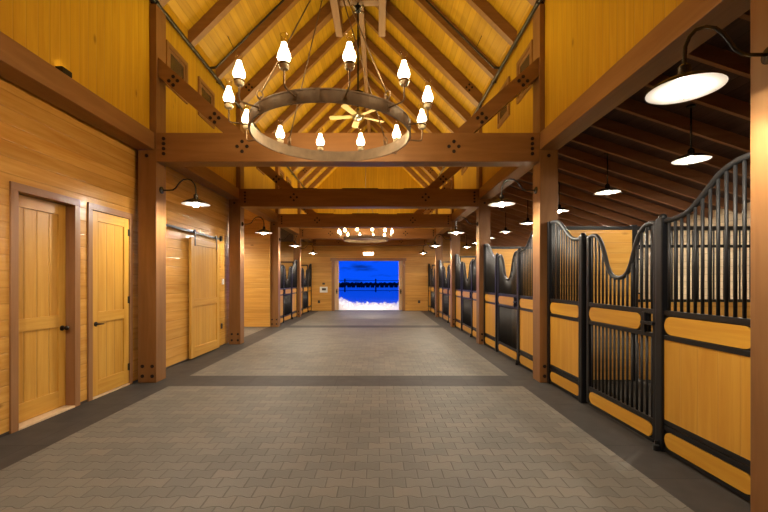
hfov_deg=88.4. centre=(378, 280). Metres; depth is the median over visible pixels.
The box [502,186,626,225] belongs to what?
joist
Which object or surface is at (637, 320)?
gate
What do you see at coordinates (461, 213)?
beam
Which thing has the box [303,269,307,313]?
gate
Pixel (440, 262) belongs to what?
barrier
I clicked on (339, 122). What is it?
rafter
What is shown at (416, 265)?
wall
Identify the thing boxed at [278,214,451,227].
tie beam
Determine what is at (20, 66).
beam
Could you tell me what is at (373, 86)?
rafter
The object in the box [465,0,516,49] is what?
rafter
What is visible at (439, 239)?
timber post
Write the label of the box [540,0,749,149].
beam
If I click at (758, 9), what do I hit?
timber post
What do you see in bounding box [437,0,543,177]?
pipe
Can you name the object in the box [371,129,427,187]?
rafter
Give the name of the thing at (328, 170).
rafter
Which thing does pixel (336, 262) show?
door leaf
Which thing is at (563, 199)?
joist
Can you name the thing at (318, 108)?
rafter
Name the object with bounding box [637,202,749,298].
wall
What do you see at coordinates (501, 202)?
gooseneck lamp
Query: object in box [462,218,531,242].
joist
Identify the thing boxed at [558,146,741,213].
joist
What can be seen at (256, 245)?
wall
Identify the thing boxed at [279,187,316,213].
knee brace
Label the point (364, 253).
box
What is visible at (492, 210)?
joist
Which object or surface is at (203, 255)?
sliding barn door
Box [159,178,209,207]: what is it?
gooseneck lamp
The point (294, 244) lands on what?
gooseneck lamp
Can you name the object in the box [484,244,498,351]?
barrier
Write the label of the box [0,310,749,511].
floor
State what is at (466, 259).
wall
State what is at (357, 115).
ceiling fan
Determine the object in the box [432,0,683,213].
wall
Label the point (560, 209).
pendant lamp
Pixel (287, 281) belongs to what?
gate
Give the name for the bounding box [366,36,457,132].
rafter
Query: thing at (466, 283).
gate
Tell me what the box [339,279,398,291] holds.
fence
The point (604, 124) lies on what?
joist
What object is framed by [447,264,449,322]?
barrier
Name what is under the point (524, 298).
barrier
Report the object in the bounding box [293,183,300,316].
timber post
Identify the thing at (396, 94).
rafter
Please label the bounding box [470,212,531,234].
joist
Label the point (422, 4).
rafter
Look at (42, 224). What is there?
door
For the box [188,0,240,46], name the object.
rafter
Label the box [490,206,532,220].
joist
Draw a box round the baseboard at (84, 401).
[0,343,225,437]
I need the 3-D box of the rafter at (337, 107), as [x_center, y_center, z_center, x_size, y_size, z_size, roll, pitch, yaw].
[-2.016,-5.929,14.602,2.968,3.238,0.130,0,0,0]
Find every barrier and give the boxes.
[280,262,283,323]
[290,260,296,318]
[301,268,302,314]
[307,264,311,311]
[428,264,431,311]
[433,268,434,314]
[439,260,443,318]
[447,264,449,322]
[455,254,462,330]
[470,257,475,337]
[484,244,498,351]
[515,230,532,371]
[547,220,587,402]
[653,152,749,501]
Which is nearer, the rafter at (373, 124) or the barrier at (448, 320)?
the barrier at (448, 320)
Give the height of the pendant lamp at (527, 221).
0.720 m
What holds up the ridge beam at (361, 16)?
attached to the wall at (416, 265)
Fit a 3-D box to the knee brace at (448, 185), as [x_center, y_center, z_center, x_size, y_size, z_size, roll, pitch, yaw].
[1.786,-2.850,13.453,1.330,1.180,0.194,0,0,0]
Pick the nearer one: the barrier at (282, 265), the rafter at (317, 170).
the barrier at (282, 265)
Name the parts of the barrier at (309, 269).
post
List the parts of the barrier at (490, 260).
post, curved rail, gate post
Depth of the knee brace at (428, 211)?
17.02 m
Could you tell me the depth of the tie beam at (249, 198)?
9.67 m
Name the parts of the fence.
rail, rail, rail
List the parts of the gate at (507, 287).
rail, rail, rail, curved rail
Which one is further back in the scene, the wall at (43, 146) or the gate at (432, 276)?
the gate at (432, 276)
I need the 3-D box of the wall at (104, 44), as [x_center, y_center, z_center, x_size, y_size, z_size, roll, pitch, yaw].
[-3.550,-3.500,9.100,0.100,2.700,23.200,0,0,0]
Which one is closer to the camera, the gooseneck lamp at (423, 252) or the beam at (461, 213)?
the beam at (461, 213)
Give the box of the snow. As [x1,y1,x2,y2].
[339,297,398,309]
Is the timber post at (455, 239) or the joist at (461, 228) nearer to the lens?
the timber post at (455, 239)
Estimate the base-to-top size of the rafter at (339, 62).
3.238 m
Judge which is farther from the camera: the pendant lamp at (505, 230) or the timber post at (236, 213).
the pendant lamp at (505, 230)
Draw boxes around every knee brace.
[158,58,242,132]
[257,167,293,188]
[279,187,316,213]
[413,180,450,213]
[423,209,433,213]
[425,167,462,188]
[454,58,537,132]
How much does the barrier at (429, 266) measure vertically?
2.454 m
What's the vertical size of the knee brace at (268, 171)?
1.180 m
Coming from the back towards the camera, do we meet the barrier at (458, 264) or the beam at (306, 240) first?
the beam at (306, 240)
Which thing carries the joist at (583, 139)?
attached to the ceiling at (737, 86)
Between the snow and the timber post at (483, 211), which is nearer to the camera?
the timber post at (483, 211)
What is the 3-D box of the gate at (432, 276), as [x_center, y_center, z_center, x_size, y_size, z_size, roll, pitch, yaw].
[2.592,0.474,18.905,0.085,2.093,1.242,0,0,0]
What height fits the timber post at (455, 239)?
5.780 m
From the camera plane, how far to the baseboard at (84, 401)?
6.98 m
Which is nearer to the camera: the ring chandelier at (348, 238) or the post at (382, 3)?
the post at (382, 3)
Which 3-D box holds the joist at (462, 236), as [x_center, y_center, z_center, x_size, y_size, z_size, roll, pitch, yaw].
[4.580,-1.929,18.695,3.840,1.437,0.050,0,0,0]
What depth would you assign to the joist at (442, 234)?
19.89 m
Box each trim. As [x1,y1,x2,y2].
[9,181,79,433]
[87,202,132,401]
[330,258,405,310]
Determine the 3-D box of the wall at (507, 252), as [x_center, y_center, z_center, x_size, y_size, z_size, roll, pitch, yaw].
[4.620,0.340,9.810,3.760,2.420,0.090,0,0,0]
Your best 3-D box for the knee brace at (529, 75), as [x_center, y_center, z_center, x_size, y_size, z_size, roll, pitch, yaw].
[1.786,-2.850,6.153,1.330,1.180,0.194,0,0,0]
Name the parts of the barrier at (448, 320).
gate post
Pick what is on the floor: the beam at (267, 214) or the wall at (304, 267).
the wall at (304, 267)
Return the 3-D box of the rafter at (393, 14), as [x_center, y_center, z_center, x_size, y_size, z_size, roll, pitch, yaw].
[1.046,-5.904,9.783,2.968,3.288,0.254,0,0,0]
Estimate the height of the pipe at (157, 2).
0.092 m
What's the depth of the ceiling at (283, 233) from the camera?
16.04 m
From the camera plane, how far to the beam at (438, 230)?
15.98 m
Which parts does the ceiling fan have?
blade, blade, blade, blade, blade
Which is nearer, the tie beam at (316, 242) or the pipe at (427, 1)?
the pipe at (427, 1)
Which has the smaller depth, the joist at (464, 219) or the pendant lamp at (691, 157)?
the pendant lamp at (691, 157)
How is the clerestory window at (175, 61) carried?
in the wall at (104, 44)
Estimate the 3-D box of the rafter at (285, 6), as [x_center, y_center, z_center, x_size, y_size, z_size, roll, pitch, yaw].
[-2.016,-5.929,8.518,2.968,3.238,0.130,0,0,0]
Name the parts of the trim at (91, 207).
head casing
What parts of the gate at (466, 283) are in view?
curved rail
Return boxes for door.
[19,195,69,422]
[93,211,129,396]
[166,224,222,358]
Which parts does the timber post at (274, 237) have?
post, post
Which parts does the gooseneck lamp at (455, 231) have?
lamp shade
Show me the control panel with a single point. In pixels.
(322, 289)
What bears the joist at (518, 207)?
attached to the ceiling at (737, 86)
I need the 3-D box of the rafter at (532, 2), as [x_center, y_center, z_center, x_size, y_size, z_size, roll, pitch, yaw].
[1.046,-5.904,6.133,2.968,3.288,0.254,0,0,0]
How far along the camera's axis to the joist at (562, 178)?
8.30 m
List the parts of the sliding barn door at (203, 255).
barn door rail, panel, panel, rail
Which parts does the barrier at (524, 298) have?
gate post, curved rail, rail, rail, rail, rail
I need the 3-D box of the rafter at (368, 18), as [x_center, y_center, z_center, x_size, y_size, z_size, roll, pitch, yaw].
[1.046,-5.929,10.952,2.968,3.238,0.130,0,0,0]
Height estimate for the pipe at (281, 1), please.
2.206 m
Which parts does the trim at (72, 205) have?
head casing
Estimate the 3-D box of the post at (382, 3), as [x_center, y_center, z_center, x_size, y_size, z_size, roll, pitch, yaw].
[0.077,-6.535,3.850,0.170,0.470,12.700,0,0,0]
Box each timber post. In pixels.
[138,4,165,382]
[229,108,243,343]
[270,167,279,326]
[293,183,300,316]
[435,209,442,316]
[450,176,459,326]
[476,108,489,343]
[533,4,557,382]
[750,0,767,511]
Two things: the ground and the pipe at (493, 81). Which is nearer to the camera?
the pipe at (493, 81)
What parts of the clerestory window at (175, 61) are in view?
pane, sash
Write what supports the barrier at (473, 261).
on the floor
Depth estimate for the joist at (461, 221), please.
15.62 m
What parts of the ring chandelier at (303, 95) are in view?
bulb, arm, bulb, bulb, arm, bulb, bulb, suspension rod, arm, suspension rod, bulb, arm, bulb, bulb, suspension rod, suspension rod, arm, bulb, bulb, arm, arm, bulb, bulb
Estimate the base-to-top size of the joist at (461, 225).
1.437 m
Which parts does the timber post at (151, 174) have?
post, post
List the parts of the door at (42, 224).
panel, panel, handle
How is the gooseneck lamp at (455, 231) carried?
attached to the timber post at (483, 211)
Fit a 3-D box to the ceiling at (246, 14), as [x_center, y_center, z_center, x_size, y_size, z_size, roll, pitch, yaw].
[-2.036,-6.124,9.100,3.128,3.268,23.400,0,0,0]
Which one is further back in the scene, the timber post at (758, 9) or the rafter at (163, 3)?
the rafter at (163, 3)
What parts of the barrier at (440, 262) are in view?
gate post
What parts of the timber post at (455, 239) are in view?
post, post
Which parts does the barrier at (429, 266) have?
post, gate post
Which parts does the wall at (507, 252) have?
rail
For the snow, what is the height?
0.616 m
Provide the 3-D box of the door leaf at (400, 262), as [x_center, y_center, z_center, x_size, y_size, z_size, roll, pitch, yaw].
[1.940,0.200,20.824,1.800,2.660,0.072,0,0,0]
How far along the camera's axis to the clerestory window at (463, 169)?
11.69 m
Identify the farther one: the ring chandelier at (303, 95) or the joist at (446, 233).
the joist at (446, 233)
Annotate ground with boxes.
[339,286,398,302]
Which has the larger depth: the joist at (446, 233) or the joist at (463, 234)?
the joist at (446, 233)
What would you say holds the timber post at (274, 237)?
on the floor
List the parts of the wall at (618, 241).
steel post, rail, cross rail, cross rail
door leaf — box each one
[335,261,338,309]
[399,261,401,309]
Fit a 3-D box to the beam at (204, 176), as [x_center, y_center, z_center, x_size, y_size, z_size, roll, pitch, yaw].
[-3.563,-2.130,7.985,0.286,0.260,3.366,0,0,0]
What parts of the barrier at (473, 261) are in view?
gate post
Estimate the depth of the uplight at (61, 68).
4.29 m
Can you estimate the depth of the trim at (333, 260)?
20.57 m
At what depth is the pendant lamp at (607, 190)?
6.81 m
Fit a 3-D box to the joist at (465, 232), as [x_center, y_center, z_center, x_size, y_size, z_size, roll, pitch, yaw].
[4.580,-1.929,17.475,3.840,1.437,0.050,0,0,0]
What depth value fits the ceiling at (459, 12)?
9.46 m
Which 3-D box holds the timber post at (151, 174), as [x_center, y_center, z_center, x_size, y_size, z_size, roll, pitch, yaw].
[-3.536,-1.340,6.153,0.280,5.780,0.294,0,0,0]
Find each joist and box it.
[442,234,475,245]
[444,232,473,242]
[446,231,495,246]
[448,229,503,246]
[460,220,531,246]
[460,223,525,246]
[460,226,520,246]
[460,229,511,246]
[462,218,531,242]
[466,215,531,239]
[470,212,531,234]
[474,210,532,230]
[490,196,582,225]
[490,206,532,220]
[490,207,532,226]
[495,192,603,225]
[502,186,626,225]
[509,180,644,225]
[519,173,657,221]
[528,168,685,222]
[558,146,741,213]
[558,159,712,218]
[571,133,749,199]
[590,117,749,178]
[614,98,749,152]
[646,74,749,120]
[687,43,749,77]
[738,9,749,20]
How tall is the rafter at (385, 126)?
3.288 m
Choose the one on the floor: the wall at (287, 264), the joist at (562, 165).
the wall at (287, 264)
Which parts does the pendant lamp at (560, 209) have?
lamp shade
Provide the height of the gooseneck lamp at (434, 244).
0.456 m
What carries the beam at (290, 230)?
attached to the wall at (104, 44)
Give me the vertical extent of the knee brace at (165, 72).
1.180 m
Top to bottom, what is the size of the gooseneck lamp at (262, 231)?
0.456 m
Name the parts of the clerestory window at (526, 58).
sash, pane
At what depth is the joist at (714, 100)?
4.64 m
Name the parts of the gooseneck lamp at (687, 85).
bulb, lamp shade, arm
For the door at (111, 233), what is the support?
in the wall at (43, 146)
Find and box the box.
[363,252,373,254]
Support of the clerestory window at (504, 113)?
in the wall at (584, 39)
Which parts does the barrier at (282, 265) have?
gate post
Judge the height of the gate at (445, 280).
2.093 m
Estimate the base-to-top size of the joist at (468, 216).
1.437 m
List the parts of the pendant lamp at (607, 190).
lamp shade, stem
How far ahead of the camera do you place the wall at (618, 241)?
6.12 m
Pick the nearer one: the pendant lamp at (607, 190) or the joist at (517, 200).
the pendant lamp at (607, 190)
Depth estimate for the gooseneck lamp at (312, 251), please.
17.09 m
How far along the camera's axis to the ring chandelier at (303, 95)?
3.85 m
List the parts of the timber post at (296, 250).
post, post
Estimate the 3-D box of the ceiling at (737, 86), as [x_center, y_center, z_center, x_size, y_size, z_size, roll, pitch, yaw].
[4.617,-2.041,9.200,3.965,1.388,23.400,0,0,0]
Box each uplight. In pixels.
[55,66,71,77]
[342,188,377,188]
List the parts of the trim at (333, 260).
head casing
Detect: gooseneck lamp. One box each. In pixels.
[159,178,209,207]
[242,217,271,234]
[279,234,300,246]
[300,244,317,253]
[418,244,435,254]
[429,234,450,246]
[448,217,477,234]
[488,178,537,207]
[645,25,767,104]
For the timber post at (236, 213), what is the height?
5.780 m
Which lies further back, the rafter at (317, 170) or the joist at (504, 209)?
the rafter at (317, 170)
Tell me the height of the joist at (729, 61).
1.437 m
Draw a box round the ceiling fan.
[329,3,383,127]
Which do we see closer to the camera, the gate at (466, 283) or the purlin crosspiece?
the purlin crosspiece
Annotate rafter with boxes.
[149,0,169,6]
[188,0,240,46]
[215,0,299,79]
[236,0,343,107]
[253,13,356,123]
[265,37,360,132]
[288,60,362,132]
[291,105,356,171]
[298,108,364,182]
[303,119,366,186]
[308,77,363,132]
[308,129,367,187]
[364,9,470,121]
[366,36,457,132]
[367,59,440,132]
[368,77,423,132]
[369,93,441,171]
[370,111,437,179]
[370,120,432,183]
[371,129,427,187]
[375,0,481,107]
[413,0,496,80]
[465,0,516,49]
[527,0,544,6]
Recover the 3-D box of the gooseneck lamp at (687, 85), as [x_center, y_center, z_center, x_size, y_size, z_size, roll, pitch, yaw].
[2.078,-1.373,2.470,0.746,0.456,0.412,0,0,0]
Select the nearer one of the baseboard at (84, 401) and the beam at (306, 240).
the baseboard at (84, 401)
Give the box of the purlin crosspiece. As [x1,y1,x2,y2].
[339,0,378,5]
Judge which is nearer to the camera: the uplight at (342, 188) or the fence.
the uplight at (342, 188)
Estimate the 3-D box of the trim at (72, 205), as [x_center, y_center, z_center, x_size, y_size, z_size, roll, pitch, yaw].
[-3.800,0.268,4.470,0.140,2.565,0.930,0,0,0]
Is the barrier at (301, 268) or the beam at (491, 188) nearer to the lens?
the beam at (491, 188)
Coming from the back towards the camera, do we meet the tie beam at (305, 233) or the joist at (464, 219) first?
the tie beam at (305, 233)
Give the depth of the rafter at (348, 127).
16.97 m
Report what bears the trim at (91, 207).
attached to the wall at (43, 146)
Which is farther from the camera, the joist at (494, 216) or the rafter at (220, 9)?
the joist at (494, 216)
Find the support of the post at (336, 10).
attached to the rafter at (163, 3)
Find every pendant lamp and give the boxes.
[499,212,511,232]
[520,200,532,224]
[558,182,569,212]
[594,152,620,194]
[671,104,711,164]
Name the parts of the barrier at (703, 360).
gate post, rail, rail, rail, rail, curved rail, rail, backing plate, backing plate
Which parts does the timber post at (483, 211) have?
post, post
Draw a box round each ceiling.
[167,0,366,187]
[244,209,305,241]
[364,0,530,187]
[504,18,749,225]
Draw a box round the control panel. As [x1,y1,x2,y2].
[320,287,327,292]
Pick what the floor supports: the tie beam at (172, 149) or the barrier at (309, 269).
the barrier at (309, 269)
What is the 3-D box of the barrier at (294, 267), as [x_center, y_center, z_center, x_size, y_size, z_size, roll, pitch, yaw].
[-3.529,0.323,16.455,0.127,2.454,1.030,0,0,0]
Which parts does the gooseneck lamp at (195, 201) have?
arm, lamp shade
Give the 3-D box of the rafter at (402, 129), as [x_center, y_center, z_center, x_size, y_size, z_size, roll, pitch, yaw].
[1.046,-5.929,15.819,2.968,3.238,0.130,0,0,0]
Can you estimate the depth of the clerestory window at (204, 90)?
7.95 m
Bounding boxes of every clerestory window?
[166,39,187,103]
[198,76,214,128]
[461,167,467,174]
[497,76,509,128]
[516,39,532,103]
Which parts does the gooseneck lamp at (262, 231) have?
lamp shade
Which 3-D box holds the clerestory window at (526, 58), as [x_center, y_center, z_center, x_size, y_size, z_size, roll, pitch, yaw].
[2.513,-3.580,6.820,0.035,0.740,0.720,0,0,0]
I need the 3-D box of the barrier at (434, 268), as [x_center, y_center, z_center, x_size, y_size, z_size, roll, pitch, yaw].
[2.579,0.323,17.765,0.127,2.454,1.030,0,0,0]
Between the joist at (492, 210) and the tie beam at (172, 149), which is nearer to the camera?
the tie beam at (172, 149)
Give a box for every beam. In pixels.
[0,31,153,149]
[156,133,539,166]
[169,167,238,198]
[240,189,478,208]
[247,209,277,221]
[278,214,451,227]
[282,228,298,233]
[300,228,435,238]
[302,239,312,242]
[313,239,426,245]
[359,7,370,132]
[436,228,449,233]
[452,209,475,221]
[479,167,532,198]
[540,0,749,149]
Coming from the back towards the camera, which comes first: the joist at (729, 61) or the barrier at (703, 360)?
the joist at (729, 61)
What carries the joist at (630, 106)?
attached to the ceiling at (737, 86)
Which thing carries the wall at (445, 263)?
on the floor
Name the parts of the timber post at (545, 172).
post, post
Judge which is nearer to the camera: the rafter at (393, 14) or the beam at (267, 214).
the rafter at (393, 14)
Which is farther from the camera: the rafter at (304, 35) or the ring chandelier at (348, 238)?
the ring chandelier at (348, 238)
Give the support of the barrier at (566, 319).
on the floor
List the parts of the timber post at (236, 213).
post, post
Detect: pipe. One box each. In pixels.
[151,0,304,187]
[210,0,283,68]
[425,0,498,68]
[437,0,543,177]
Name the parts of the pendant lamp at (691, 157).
stem, lamp shade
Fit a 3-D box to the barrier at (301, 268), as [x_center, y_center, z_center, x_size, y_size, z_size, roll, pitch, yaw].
[-3.571,0.323,17.765,0.127,2.454,1.030,0,0,0]
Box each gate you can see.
[284,266,290,321]
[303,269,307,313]
[431,270,433,312]
[443,267,447,320]
[462,261,470,333]
[498,251,516,360]
[586,221,655,441]
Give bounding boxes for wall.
[0,0,307,213]
[0,76,228,433]
[244,220,269,326]
[280,167,475,310]
[280,261,292,277]
[301,265,307,276]
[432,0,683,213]
[443,261,449,277]
[460,256,475,278]
[491,247,639,342]
[560,225,749,380]
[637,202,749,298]
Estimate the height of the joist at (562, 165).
1.437 m
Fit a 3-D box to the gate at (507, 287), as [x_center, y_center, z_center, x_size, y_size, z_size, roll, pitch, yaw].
[2.592,0.474,7.955,0.085,2.093,1.242,0,0,0]
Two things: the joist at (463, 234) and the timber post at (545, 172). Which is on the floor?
the timber post at (545, 172)
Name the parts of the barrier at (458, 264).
post, gate post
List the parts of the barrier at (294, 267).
gate post, post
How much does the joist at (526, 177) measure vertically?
1.437 m
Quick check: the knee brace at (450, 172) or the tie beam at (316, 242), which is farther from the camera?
the tie beam at (316, 242)
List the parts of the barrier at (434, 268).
gate post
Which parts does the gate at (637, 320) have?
backing plate, rail, rail, rail, curved rail, rail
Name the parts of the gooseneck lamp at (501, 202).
lamp shade, arm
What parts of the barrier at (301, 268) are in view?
gate post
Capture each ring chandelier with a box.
[222,0,433,161]
[337,108,393,242]
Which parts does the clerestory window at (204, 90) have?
sash, pane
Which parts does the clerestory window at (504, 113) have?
pane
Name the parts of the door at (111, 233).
panel, panel, rail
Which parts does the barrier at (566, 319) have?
post, rail, rail, rail, rail, rail, curved rail, gate post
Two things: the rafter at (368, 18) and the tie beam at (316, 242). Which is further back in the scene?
the tie beam at (316, 242)
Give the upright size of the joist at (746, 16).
1.437 m
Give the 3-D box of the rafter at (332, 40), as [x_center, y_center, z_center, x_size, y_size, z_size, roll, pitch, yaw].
[-2.016,-5.929,10.952,2.968,3.238,0.130,0,0,0]

